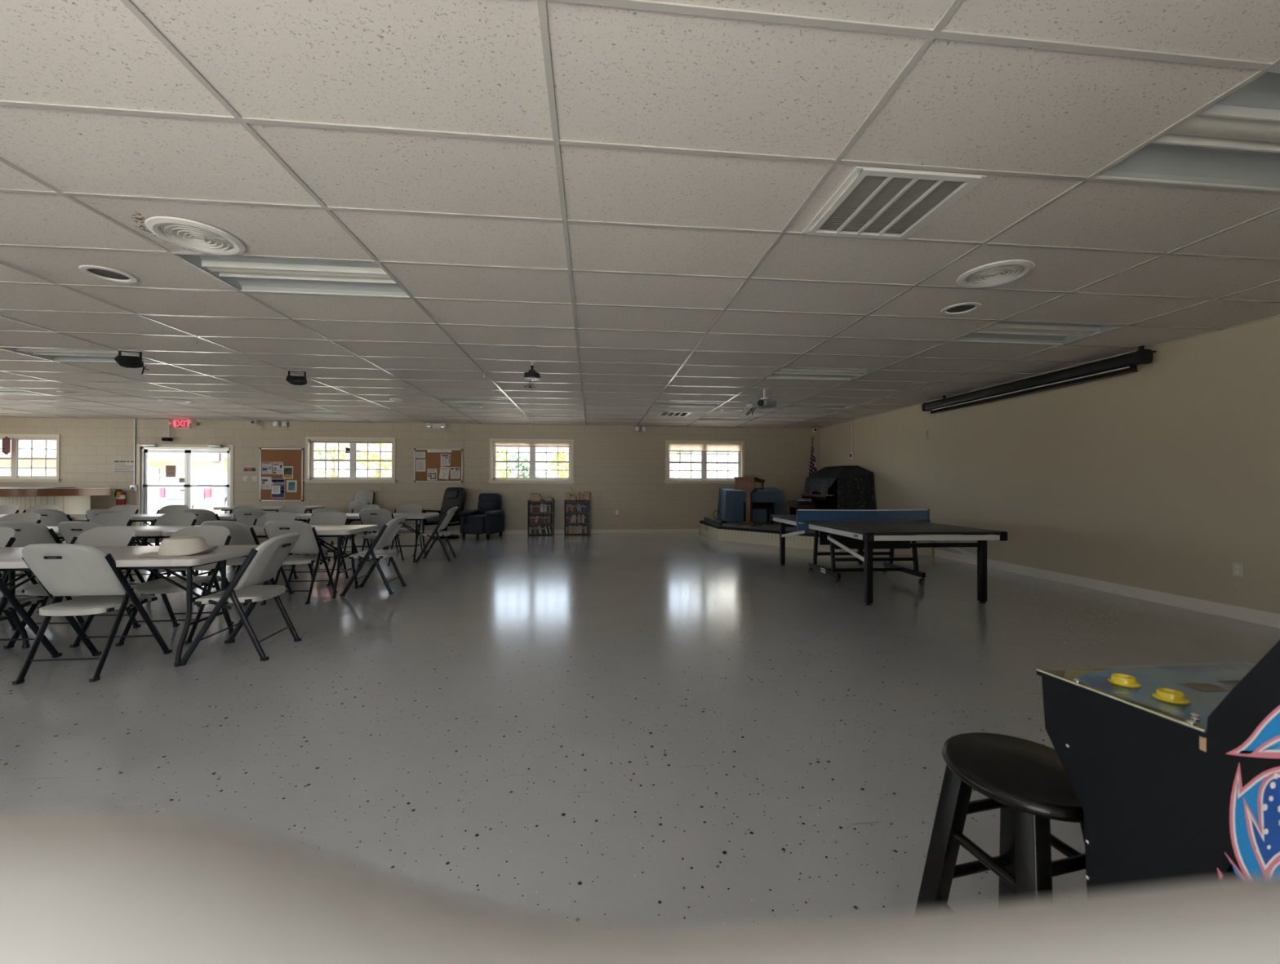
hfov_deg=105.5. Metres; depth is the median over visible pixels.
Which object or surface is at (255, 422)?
security camera
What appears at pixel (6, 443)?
plaque
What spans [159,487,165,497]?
tail light
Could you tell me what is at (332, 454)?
tree
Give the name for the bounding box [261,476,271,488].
notice sheet
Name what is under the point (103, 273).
recessed light
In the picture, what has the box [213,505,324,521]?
folding table
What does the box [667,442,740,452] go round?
window shade
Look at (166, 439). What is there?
sensor
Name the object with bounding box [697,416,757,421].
ceiling light
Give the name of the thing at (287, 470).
poster
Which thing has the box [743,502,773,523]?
table
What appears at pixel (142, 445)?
door closer
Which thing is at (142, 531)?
folding table
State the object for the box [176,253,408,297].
ceiling light
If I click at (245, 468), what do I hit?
plaque
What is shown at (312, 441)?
window shade
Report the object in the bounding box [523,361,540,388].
hanging light
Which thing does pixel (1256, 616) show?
baseboard
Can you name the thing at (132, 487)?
conduit
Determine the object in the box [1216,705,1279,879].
artwork
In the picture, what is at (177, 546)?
hat
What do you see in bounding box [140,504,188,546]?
folding chair
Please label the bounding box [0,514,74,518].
folding table
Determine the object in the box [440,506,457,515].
lumbar cushion
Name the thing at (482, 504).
cushion
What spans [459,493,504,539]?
recliner
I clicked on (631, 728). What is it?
floor
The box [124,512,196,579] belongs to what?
folding chair
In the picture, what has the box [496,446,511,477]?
tree
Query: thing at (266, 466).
newsletter
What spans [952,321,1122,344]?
ceiling light
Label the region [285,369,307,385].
speaker
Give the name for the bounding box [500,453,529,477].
tree
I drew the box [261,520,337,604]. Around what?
folding chair
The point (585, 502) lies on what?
bookcase
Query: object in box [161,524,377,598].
folding table
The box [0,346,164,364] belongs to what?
ceiling light
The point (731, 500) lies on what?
chair
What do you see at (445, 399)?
ceiling light
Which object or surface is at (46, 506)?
folding chair
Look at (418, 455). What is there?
notice sheet
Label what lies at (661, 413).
ceiling vent
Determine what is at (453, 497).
cushion
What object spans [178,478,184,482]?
notice
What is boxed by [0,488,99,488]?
countertop
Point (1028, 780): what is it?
stool
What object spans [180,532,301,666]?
folding chair
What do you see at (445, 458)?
flyer
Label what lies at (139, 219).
rust stain
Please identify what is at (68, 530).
folding chair
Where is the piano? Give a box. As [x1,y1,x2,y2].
[800,465,876,515]
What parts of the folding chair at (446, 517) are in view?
seat rail, seat, leg, backrest, leg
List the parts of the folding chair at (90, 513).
backrest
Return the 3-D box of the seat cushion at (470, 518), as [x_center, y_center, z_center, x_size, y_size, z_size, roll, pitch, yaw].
[-3.493,0.830,10.660,0.449,0.220,0.598,0,0,9]
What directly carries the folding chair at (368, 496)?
on the floor
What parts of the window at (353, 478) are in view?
sash, sill, frame, sash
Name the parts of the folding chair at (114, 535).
seat, leg, backrest, leg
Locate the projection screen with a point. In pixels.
(1127, 363)
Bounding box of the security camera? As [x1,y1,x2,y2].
[250,420,258,425]
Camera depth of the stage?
9.59 m
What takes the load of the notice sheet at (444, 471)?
attached to the notice board at (433, 460)
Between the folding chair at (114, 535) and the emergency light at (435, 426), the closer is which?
the folding chair at (114, 535)
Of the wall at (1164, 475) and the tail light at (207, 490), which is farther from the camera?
the tail light at (207, 490)
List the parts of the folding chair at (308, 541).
backrest, seat, leg, seat rail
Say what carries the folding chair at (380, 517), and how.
on the floor
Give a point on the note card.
(275, 489)
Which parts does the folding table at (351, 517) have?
frame rail, leg, leg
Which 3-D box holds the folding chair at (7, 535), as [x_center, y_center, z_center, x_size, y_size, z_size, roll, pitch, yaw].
[-5.197,0.780,3.681,0.471,0.840,0.565,0,0,-9]
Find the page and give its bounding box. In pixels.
[426,468,436,480]
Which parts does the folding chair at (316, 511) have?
backrest, leg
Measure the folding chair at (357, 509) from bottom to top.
0.840 m
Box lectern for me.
[733,476,764,526]
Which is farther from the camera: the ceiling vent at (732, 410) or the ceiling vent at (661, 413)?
the ceiling vent at (661, 413)
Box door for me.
[136,444,233,525]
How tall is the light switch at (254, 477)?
0.120 m
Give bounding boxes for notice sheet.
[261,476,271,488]
[415,452,425,457]
[416,459,425,471]
[439,466,449,479]
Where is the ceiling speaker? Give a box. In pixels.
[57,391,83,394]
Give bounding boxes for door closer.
[141,444,157,447]
[208,444,222,448]
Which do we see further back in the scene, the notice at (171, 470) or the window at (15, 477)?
the notice at (171, 470)
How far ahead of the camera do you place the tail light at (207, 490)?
19.95 m
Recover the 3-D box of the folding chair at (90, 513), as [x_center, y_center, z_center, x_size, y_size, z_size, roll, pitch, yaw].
[-7.461,0.791,6.929,0.471,0.840,0.565,0,0,-8]
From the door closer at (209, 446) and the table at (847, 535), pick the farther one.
the door closer at (209, 446)
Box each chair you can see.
[0,504,19,514]
[0,512,41,574]
[0,521,93,609]
[0,526,17,630]
[0,577,62,657]
[4,525,141,648]
[12,543,172,684]
[22,504,57,512]
[29,509,72,540]
[57,520,155,599]
[85,509,141,544]
[86,512,134,582]
[109,504,138,546]
[115,525,233,646]
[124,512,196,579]
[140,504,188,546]
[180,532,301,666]
[181,508,219,525]
[196,520,275,606]
[229,504,262,513]
[231,508,266,567]
[234,511,297,585]
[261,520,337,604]
[276,504,306,553]
[284,511,349,586]
[311,508,359,566]
[339,515,406,595]
[341,504,380,552]
[347,500,368,535]
[353,489,374,533]
[358,508,404,565]
[387,504,423,555]
[414,506,457,562]
[716,488,785,522]
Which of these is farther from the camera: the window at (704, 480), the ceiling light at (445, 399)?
the window at (704, 480)
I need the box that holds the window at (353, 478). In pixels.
[302,436,395,483]
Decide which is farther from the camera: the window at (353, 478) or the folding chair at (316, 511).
the window at (353, 478)
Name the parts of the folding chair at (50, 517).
backrest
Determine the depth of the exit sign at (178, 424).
10.76 m
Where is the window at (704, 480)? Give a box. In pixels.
[664,440,744,484]
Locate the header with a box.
[426,449,451,452]
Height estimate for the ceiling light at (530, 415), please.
0.101 m
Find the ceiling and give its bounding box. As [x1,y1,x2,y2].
[0,0,1279,428]
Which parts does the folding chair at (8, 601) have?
leg, seat, seat rail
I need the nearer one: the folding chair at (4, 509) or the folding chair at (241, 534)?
the folding chair at (241, 534)
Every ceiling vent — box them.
[144,216,245,255]
[155,398,191,403]
[457,404,482,408]
[657,411,692,416]
[720,408,743,412]
[802,166,987,239]
[955,259,1035,288]
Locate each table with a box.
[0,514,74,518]
[0,525,196,595]
[0,545,258,666]
[70,514,164,525]
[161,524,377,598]
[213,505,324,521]
[215,513,311,555]
[301,512,439,564]
[770,514,1007,605]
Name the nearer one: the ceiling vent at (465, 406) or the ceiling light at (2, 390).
the ceiling light at (2, 390)
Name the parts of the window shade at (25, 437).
rail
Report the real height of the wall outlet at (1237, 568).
0.116 m
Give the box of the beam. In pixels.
[314,443,376,446]
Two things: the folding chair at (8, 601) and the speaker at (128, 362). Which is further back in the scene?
the speaker at (128, 362)
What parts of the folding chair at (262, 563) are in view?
seat rail, seat, leg, backrest, leg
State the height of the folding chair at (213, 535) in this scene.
0.840 m
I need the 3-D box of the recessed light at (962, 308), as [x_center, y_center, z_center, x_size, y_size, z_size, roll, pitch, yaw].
[2.577,-1.400,3.909,0.270,0.030,0.270,0,0,-6]
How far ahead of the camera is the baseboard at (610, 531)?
11.72 m
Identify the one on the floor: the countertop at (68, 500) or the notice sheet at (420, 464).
the countertop at (68, 500)
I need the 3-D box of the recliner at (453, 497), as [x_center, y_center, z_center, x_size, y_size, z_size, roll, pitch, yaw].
[-4.308,0.674,10.812,0.665,1.108,0.749,0,0,22]
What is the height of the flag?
2.075 m
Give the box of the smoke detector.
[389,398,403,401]
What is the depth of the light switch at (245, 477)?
10.93 m
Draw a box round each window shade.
[0,436,56,439]
[310,439,392,444]
[493,440,570,447]
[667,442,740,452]
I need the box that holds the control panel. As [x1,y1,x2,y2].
[1040,663,1253,732]
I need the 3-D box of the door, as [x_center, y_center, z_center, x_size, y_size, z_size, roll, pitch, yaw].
[-10.108,0.201,10.885,1.980,2.070,0.175,0,0,-6]
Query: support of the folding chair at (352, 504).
on the floor
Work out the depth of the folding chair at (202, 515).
6.85 m
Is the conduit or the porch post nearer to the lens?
the conduit
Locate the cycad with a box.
[314,469,391,477]
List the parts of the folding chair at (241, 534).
leg, backrest, seat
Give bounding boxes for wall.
[0,409,820,533]
[820,316,1279,613]
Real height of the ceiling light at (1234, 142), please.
0.101 m
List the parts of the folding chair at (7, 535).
backrest, leg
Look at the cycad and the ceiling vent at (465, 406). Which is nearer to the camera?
the ceiling vent at (465, 406)
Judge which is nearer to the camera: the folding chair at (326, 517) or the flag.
the folding chair at (326, 517)
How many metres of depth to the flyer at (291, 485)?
11.01 m
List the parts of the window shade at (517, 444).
rail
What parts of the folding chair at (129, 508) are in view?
backrest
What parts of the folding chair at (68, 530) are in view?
backrest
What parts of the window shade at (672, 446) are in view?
rail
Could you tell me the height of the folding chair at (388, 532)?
0.840 m
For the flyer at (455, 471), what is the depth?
11.36 m
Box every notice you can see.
[165,465,176,477]
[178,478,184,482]
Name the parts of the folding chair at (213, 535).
leg, seat, backrest, seat rail, leg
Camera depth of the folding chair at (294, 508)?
8.24 m
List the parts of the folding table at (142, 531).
leg, frame rail, leg, leg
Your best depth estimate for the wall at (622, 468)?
11.43 m
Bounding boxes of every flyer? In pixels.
[286,480,297,492]
[440,453,450,466]
[450,466,460,479]
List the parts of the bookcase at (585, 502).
panel, panel, shelf, shelf, shelf, panel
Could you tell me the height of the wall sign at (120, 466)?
0.284 m
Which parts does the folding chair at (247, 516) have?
backrest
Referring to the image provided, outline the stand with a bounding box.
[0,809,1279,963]
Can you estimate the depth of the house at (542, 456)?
30.84 m
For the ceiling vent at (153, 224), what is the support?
in the ceiling
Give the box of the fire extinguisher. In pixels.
[114,488,125,505]
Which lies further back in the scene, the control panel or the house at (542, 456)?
the house at (542, 456)
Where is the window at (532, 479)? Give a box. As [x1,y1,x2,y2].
[488,438,574,484]
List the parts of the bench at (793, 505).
leg, leg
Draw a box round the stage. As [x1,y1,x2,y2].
[699,520,933,555]
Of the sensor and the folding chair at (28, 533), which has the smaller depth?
the folding chair at (28, 533)
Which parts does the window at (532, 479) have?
sash, sill, sash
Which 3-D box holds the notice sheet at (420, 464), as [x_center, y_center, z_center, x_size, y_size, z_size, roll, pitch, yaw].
[-5.085,-0.384,11.283,0.215,0.279,0.003,0,0,-6]
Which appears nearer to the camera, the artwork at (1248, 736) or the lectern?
the artwork at (1248, 736)
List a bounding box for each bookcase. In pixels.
[527,499,554,535]
[564,499,589,534]
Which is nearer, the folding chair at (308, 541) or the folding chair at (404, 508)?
the folding chair at (308, 541)
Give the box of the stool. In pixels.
[915,732,1085,911]
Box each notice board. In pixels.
[259,448,303,501]
[413,448,462,482]
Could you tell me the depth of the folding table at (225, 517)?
7.21 m
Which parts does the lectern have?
panel moulding, panel, post, frame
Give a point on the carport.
(376, 448)
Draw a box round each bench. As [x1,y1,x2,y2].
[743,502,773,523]
[786,500,816,515]
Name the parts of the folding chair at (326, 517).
leg, seat, backrest, leg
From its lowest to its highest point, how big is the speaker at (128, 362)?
0.245 m
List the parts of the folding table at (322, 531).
leg, frame rail, leg, leg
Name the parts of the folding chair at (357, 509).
backrest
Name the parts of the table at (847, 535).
leg, rail, carriage post, carriage post, leg, carriage panel, leg, carriage post, under rail, rail, carriage post, leg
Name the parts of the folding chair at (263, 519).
backrest, leg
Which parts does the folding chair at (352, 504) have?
backrest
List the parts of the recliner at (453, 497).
armrest, armrest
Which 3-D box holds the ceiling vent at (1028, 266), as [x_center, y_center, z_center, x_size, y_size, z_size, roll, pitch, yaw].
[2.384,-1.415,3.274,0.430,0.068,0.430,0,0,-6]
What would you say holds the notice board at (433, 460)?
attached to the wall at (622, 468)
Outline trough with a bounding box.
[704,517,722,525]
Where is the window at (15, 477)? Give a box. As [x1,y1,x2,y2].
[0,433,60,482]
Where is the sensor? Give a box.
[161,419,172,441]
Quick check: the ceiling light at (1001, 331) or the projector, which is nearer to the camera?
the ceiling light at (1001, 331)
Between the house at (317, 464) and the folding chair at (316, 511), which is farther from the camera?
the house at (317, 464)
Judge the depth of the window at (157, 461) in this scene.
24.69 m
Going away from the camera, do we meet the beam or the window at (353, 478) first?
the window at (353, 478)
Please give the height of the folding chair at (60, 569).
0.840 m
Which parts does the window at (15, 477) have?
sash, sill, sash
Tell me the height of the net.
0.405 m
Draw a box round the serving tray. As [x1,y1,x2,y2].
[19,487,75,488]
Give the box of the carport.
[344,444,391,476]
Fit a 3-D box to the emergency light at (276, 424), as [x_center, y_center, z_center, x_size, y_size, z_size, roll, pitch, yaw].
[-8.114,-1.307,10.976,0.290,0.115,0.078,0,0,-6]
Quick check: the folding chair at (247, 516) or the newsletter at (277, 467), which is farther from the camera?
the newsletter at (277, 467)
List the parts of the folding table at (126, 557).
leg, frame rail, leg, leg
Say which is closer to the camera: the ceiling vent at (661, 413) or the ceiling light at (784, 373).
the ceiling light at (784, 373)
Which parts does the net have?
net post, net post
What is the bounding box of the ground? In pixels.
[149,508,211,524]
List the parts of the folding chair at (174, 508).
backrest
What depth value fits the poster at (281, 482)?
10.98 m
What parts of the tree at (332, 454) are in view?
crown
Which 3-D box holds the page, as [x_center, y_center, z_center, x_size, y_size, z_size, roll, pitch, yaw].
[-4.832,-0.173,11.306,0.219,0.273,0.003,0,0,-6]
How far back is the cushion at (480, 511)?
10.93 m
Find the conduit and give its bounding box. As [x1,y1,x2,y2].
[129,418,137,491]
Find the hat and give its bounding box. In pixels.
[138,536,217,556]
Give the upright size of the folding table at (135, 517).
0.710 m
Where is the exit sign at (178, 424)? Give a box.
[166,419,196,428]
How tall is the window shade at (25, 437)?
0.038 m
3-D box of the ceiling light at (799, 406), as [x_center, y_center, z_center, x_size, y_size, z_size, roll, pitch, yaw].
[3.276,-1.421,8.806,1.194,0.101,0.592,0,0,-6]
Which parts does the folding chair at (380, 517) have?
leg, backrest, seat, leg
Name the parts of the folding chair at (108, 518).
backrest, leg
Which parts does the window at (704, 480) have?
sash, sill, sash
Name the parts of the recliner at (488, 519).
armrest, armrest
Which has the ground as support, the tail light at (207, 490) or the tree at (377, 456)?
the tree at (377, 456)
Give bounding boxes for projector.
[746,387,776,415]
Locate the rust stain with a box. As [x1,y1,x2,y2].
[130,211,192,250]
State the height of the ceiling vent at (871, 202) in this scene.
0.018 m
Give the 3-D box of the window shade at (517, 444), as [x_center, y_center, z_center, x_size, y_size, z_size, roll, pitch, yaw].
[-2.569,-0.899,11.605,1.806,0.128,0.036,0,0,-6]
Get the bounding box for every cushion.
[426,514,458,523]
[440,487,466,515]
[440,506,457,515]
[466,514,485,524]
[477,501,500,509]
[477,508,497,514]
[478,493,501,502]
[786,500,816,506]
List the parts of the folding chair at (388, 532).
seat rail, seat, leg, backrest, leg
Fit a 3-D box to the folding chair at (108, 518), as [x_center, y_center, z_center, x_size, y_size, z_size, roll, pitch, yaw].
[-6.301,0.788,5.633,0.471,0.840,0.565,0,0,-7]
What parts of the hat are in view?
crown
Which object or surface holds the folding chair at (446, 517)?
on the floor
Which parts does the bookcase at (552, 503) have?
panel, panel, shelf, shelf, shelf, panel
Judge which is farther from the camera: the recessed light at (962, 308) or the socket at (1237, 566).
the socket at (1237, 566)
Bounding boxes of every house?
[314,444,391,477]
[496,453,568,477]
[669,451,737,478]
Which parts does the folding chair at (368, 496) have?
backrest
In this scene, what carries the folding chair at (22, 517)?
on the floor
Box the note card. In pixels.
[271,485,279,493]
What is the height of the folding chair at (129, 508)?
0.840 m
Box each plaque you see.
[1,436,10,454]
[244,467,255,471]
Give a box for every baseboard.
[355,528,698,535]
[933,549,1279,628]
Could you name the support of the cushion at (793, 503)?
on the bench at (793, 505)
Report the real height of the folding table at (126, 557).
0.710 m
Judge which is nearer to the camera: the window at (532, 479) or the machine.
the machine
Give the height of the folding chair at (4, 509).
0.840 m
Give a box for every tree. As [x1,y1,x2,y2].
[314,443,386,476]
[337,443,391,477]
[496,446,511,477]
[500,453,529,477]
[550,448,568,477]
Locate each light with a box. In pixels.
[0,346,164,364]
[0,387,48,395]
[78,265,137,283]
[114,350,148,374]
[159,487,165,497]
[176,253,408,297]
[204,487,211,497]
[270,409,344,414]
[273,421,288,426]
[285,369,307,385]
[426,422,445,429]
[433,395,512,403]
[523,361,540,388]
[525,413,584,418]
[634,426,646,431]
[653,400,724,407]
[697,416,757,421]
[767,368,873,380]
[784,403,859,409]
[941,302,981,315]
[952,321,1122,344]
[1094,71,1279,191]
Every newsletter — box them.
[262,462,271,474]
[272,462,283,474]
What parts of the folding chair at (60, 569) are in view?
leg, backrest, seat, leg, seat rail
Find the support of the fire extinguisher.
attached to the wall at (622, 468)
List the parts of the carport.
post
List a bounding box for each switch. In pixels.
[243,475,248,481]
[252,475,257,481]
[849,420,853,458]
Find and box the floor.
[0,533,1279,924]
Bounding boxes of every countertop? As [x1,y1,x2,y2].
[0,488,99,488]
[0,488,111,542]
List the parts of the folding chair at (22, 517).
backrest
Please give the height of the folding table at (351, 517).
0.710 m
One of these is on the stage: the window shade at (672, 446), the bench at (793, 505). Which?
the bench at (793, 505)
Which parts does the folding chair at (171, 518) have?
backrest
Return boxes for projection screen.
[921,346,1156,415]
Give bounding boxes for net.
[795,508,930,542]
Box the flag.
[805,435,817,501]
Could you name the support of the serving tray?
on the countertop at (68, 500)
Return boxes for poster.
[271,479,284,497]
[283,466,293,478]
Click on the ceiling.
(617, 198)
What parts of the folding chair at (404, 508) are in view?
seat, backrest, leg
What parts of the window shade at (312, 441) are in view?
rail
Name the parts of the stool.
leg, leg, seat, leg, leg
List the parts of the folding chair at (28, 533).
leg, backrest, leg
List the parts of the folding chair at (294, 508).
backrest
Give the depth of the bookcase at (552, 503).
11.51 m
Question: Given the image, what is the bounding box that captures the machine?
[1036,640,1279,893]
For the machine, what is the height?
1.420 m
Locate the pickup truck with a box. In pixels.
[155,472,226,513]
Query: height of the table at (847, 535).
0.733 m
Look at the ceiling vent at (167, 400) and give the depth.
8.31 m
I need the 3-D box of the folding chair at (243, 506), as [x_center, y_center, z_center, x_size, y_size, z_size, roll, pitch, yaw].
[-6.560,0.799,7.969,0.471,0.840,0.565,0,0,-8]
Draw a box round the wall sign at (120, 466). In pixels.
[114,460,133,473]
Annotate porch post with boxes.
[208,453,224,513]
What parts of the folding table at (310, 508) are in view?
frame rail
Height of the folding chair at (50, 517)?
0.840 m
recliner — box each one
[422,487,466,538]
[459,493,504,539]
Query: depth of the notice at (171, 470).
10.85 m
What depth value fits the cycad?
13.07 m
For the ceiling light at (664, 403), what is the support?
attached to the ceiling
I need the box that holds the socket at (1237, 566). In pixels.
[1235,564,1239,573]
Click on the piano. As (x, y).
(843, 487)
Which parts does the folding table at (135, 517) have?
frame rail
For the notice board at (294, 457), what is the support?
attached to the wall at (622, 468)
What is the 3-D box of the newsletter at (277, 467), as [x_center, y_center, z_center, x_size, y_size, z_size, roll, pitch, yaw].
[-8.175,-0.315,10.980,0.218,0.283,0.003,0,0,-6]
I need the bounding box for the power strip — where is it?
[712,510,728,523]
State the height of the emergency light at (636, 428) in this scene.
0.115 m
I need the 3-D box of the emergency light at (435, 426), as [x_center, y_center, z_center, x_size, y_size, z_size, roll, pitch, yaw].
[-4.726,-1.295,11.292,0.440,0.130,0.108,0,0,-6]
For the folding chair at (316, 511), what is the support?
on the floor
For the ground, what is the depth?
22.77 m
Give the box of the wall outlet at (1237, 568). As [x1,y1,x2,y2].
[1232,562,1243,576]

